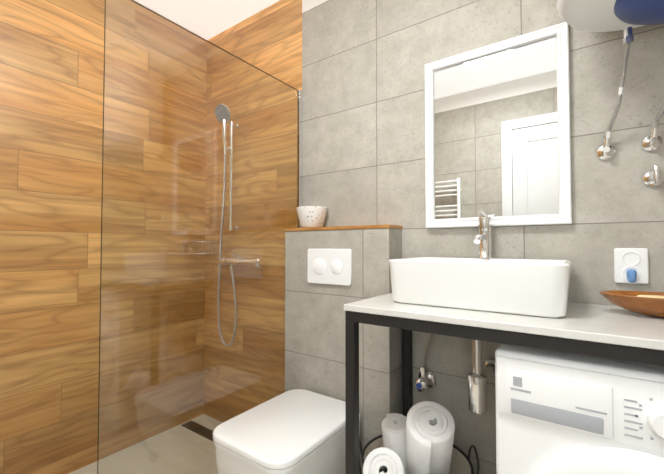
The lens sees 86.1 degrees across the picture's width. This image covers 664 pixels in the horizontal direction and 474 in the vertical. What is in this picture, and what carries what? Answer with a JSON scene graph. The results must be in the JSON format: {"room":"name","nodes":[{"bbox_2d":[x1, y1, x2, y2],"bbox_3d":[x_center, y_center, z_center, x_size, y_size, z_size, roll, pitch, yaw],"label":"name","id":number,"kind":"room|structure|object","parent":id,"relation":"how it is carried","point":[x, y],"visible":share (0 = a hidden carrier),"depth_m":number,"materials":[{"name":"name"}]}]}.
{"room":"bathroom","nodes":[
{"label":"bathroom","id":0,"kind":"room"},
{"bbox_2d":[0,0,206,473],"bbox_3d":[-1.464,-0.104,1.627,0.080,2.540,1.980,-1,-2,35],"label":"wall","id":1,"kind":"structure","parent":0,"point":[51,88],"depth_m":1.84,"materials":[{"name":"brown wood"}]},
{"bbox_2d":[182,241,219,253],"bbox_3d":[-0.839,0.070,2.283,0.170,0.080,0.170,-1,-2,35],"label":"basket","id":2,"kind":"object","parent":1,"relation":"attached to","point":[199,242],"depth_m":2.26,"materials":[{"name":"silver metal"}]},
{"bbox_2d":[69,414,222,473],"bbox_3d":[-0.340,1.187,0.847,2.780,0.080,2.060,-1,-2,35],"label":"floor","id":3,"kind":"structure","parent":0,"point":[91,468],"depth_m":1.90,"materials":[{"name":"tile"}]},
{"bbox_2d":[181,420,212,440],"bbox_3d":[-0.597,1.174,2.022,0.803,0.004,0.070,-1,-2,35],"label":"floor drain","id":4,"kind":"object","parent":3,"relation":"on","point":[201,431],"depth_m":2.17,"materials":[{"name":"metal"}]},
{"bbox_2d":[97,0,302,473],"bbox_3d":[-0.446,0.179,1.513,0.018,1.962,0.974,-1,-2,35],"label":"glass wall","id":5,"kind":"structure","parent":3,"relation":"on","point":[299,148],"depth_m":1.36,"materials":[{"name":"clear glass"}]},
{"bbox_2d":[359,401,479,473],"bbox_3d":[0.284,0.860,1.225,0.402,0.588,0.421,-1,-2,35],"label":"basket","id":6,"kind":"object","parent":3,"relation":"on","point":[419,439],"visible":0.98,"depth_m":1.18,"materials":[{"name":"white paper"}]},
{"bbox_2d":[344,293,663,473],"bbox_3d":[0.655,0.684,1.016,1.170,0.933,0.486,-1,-2,35],"label":"table","id":7,"kind":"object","parent":3,"relation":"on","point":[612,332],"depth_m":0.95,"materials":[{"name":"stone"}]},
{"bbox_2d":[389,257,572,317],"bbox_3d":[0.497,0.149,1.203,0.524,0.145,0.364,-1,-2,35],"label":"basin","id":8,"kind":"object","parent":7,"relation":"in","point":[535,287],"visible":1,"depth_m":1.03,"materials":[{"name":"white ceramic"}]},
{"bbox_2d":[474,209,492,257],"bbox_3d":[0.543,-0.011,1.289,0.052,0.178,0.154,-1,-2,35],"label":"faucet","id":9,"kind":"object","parent":8,"relation":"on","point":[482,238],"visible":1,"depth_m":1.31,"materials":[{"name":"silver metal"}]},
{"bbox_2d":[599,291,663,317],"bbox_3d":[0.910,0.184,0.949,0.315,0.062,0.166,-1,-2,35],"label":"bowl","id":10,"kind":"object","parent":7,"relation":"on","point":[647,303],"visible":1,"depth_m":0.96,"materials":[{"name":"brown wood"}]},
{"bbox_2d":[495,344,663,473],"bbox_3d":[0.781,0.721,0.905,0.600,0.854,0.468,-1,-2,35],"label":"washing machine","id":11,"kind":"object","parent":3,"relation":"on","point":[561,413],"visible":0.96,"depth_m":0.82,"materials":[{"name":"white plastic"}]},
{"bbox_2d":[134,0,279,39],"bbox_3d":[-0.340,-1.432,0.912,2.780,0.080,2.060,-1,-2,35],"label":"ceiling","id":12,"kind":"structure","parent":0,"point":[206,19],"depth_m":2.14,"materials":[{"name":"paint"}]},
{"bbox_2d":[204,0,301,421],"bbox_3d":[-0.521,-0.089,2.220,0.933,2.540,0.080,-1,-2,35],"label":"wall","id":13,"kind":"structure","parent":0,"point":[268,40],"depth_m":2.15,"materials":[{"name":"tile"}]},
{"bbox_2d":[215,104,263,346],"bbox_3d":[-0.556,-0.070,2.111,0.366,1.462,0.134,-1,-2,35],"label":"shower rail","id":14,"kind":"object","parent":13,"relation":"attached to","point":[227,119],"depth_m":2.17,"materials":[{"name":"silver metal"}]},
{"bbox_2d":[285,224,402,473],"bbox_3d":[0.036,0.560,1.678,0.585,1.214,0.134,-1,-2,35],"label":"wall","id":15,"kind":"structure","parent":0,"point":[315,320],"depth_m":1.60,"materials":[{"name":"grey tile"}]},
{"bbox_2d":[213,389,359,473],"bbox_3d":[-0.159,0.885,1.403,0.381,0.348,0.532,-1,-2,35],"label":"toilet","id":16,"kind":"object","parent":15,"relation":"attached to","point":[297,431],"visible":0.79,"depth_m":1.29,"materials":[{"name":"white ceramic"}]},
{"bbox_2d":[296,206,327,227],"bbox_3d":[-0.102,-0.096,1.794,0.160,0.102,0.160,-1,-2,35],"label":"cup","id":17,"kind":"object","parent":15,"relation":"on","point":[311,216],"visible":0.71,"depth_m":1.74,"materials":[{"name":"ceramic"}]},
{"bbox_2d":[307,249,351,285],"bbox_3d":[-0.017,0.136,1.637,0.246,0.164,0.017,-1,-2,35],"label":"flush plate","id":18,"kind":"object","parent":15,"relation":"attached to","point":[330,266],"visible":1,"depth_m":1.63,"materials":[{"name":"white plastic"}]},
{"bbox_2d":[302,0,663,473],"bbox_3d":[0.613,-0.109,1.417,1.847,2.540,0.080,-1,-2,35],"label":"wall","id":19,"kind":"structure","parent":0,"point":[364,62],"depth_m":1.45,"materials":[{"name":"tile"}]},
{"bbox_2d":[414,334,436,391],"bbox_3d":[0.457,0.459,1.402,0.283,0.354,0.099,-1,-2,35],"label":"angle valve","id":20,"kind":"object","parent":19,"relation":"attached to","point":[426,379],"visible":0.77,"depth_m":1.45,"materials":[{"name":"silver metal"}]},
{"bbox_2d":[467,339,494,413],"bbox_3d":[0.534,0.409,1.248,0.072,0.325,0.262,-1,-2,35],"label":"siphon","id":21,"kind":"object","parent":19,"relation":"attached to","point":[478,378],"visible":0.79,"depth_m":1.15,"materials":[{"name":"silver metal"}]},
{"bbox_2d":[425,22,571,227],"bbox_3d":[0.607,-0.388,1.361,0.509,0.695,0.027,-1,-2,35],"label":"mirror","id":22,"kind":"object","parent":19,"relation":"attached to","point":[497,136],"visible":0.92,"depth_m":1.34,"materials":[{"name":"white paint"}]},
{"bbox_2d":[557,0,663,186],"bbox_3d":[0.858,-0.754,0.921,0.464,1.196,0.470,-1,-2,35],"label":"boiler","id":23,"kind":"object","parent":19,"relation":"attached to","point":[626,16],"visible":1,"depth_m":1.03,"materials":[{"name":"white paint"}]},
{"bbox_2d":[614,248,648,283],"bbox_3d":[0.937,0.091,1.111,0.083,0.112,0.034,-1,-2,35],"label":"electrical outlet","id":24,"kind":"object","parent":19,"relation":"attached to","point":[631,265],"visible":1,"depth_m":1.11,"materials":[{"name":"white plastic"}]}
]}

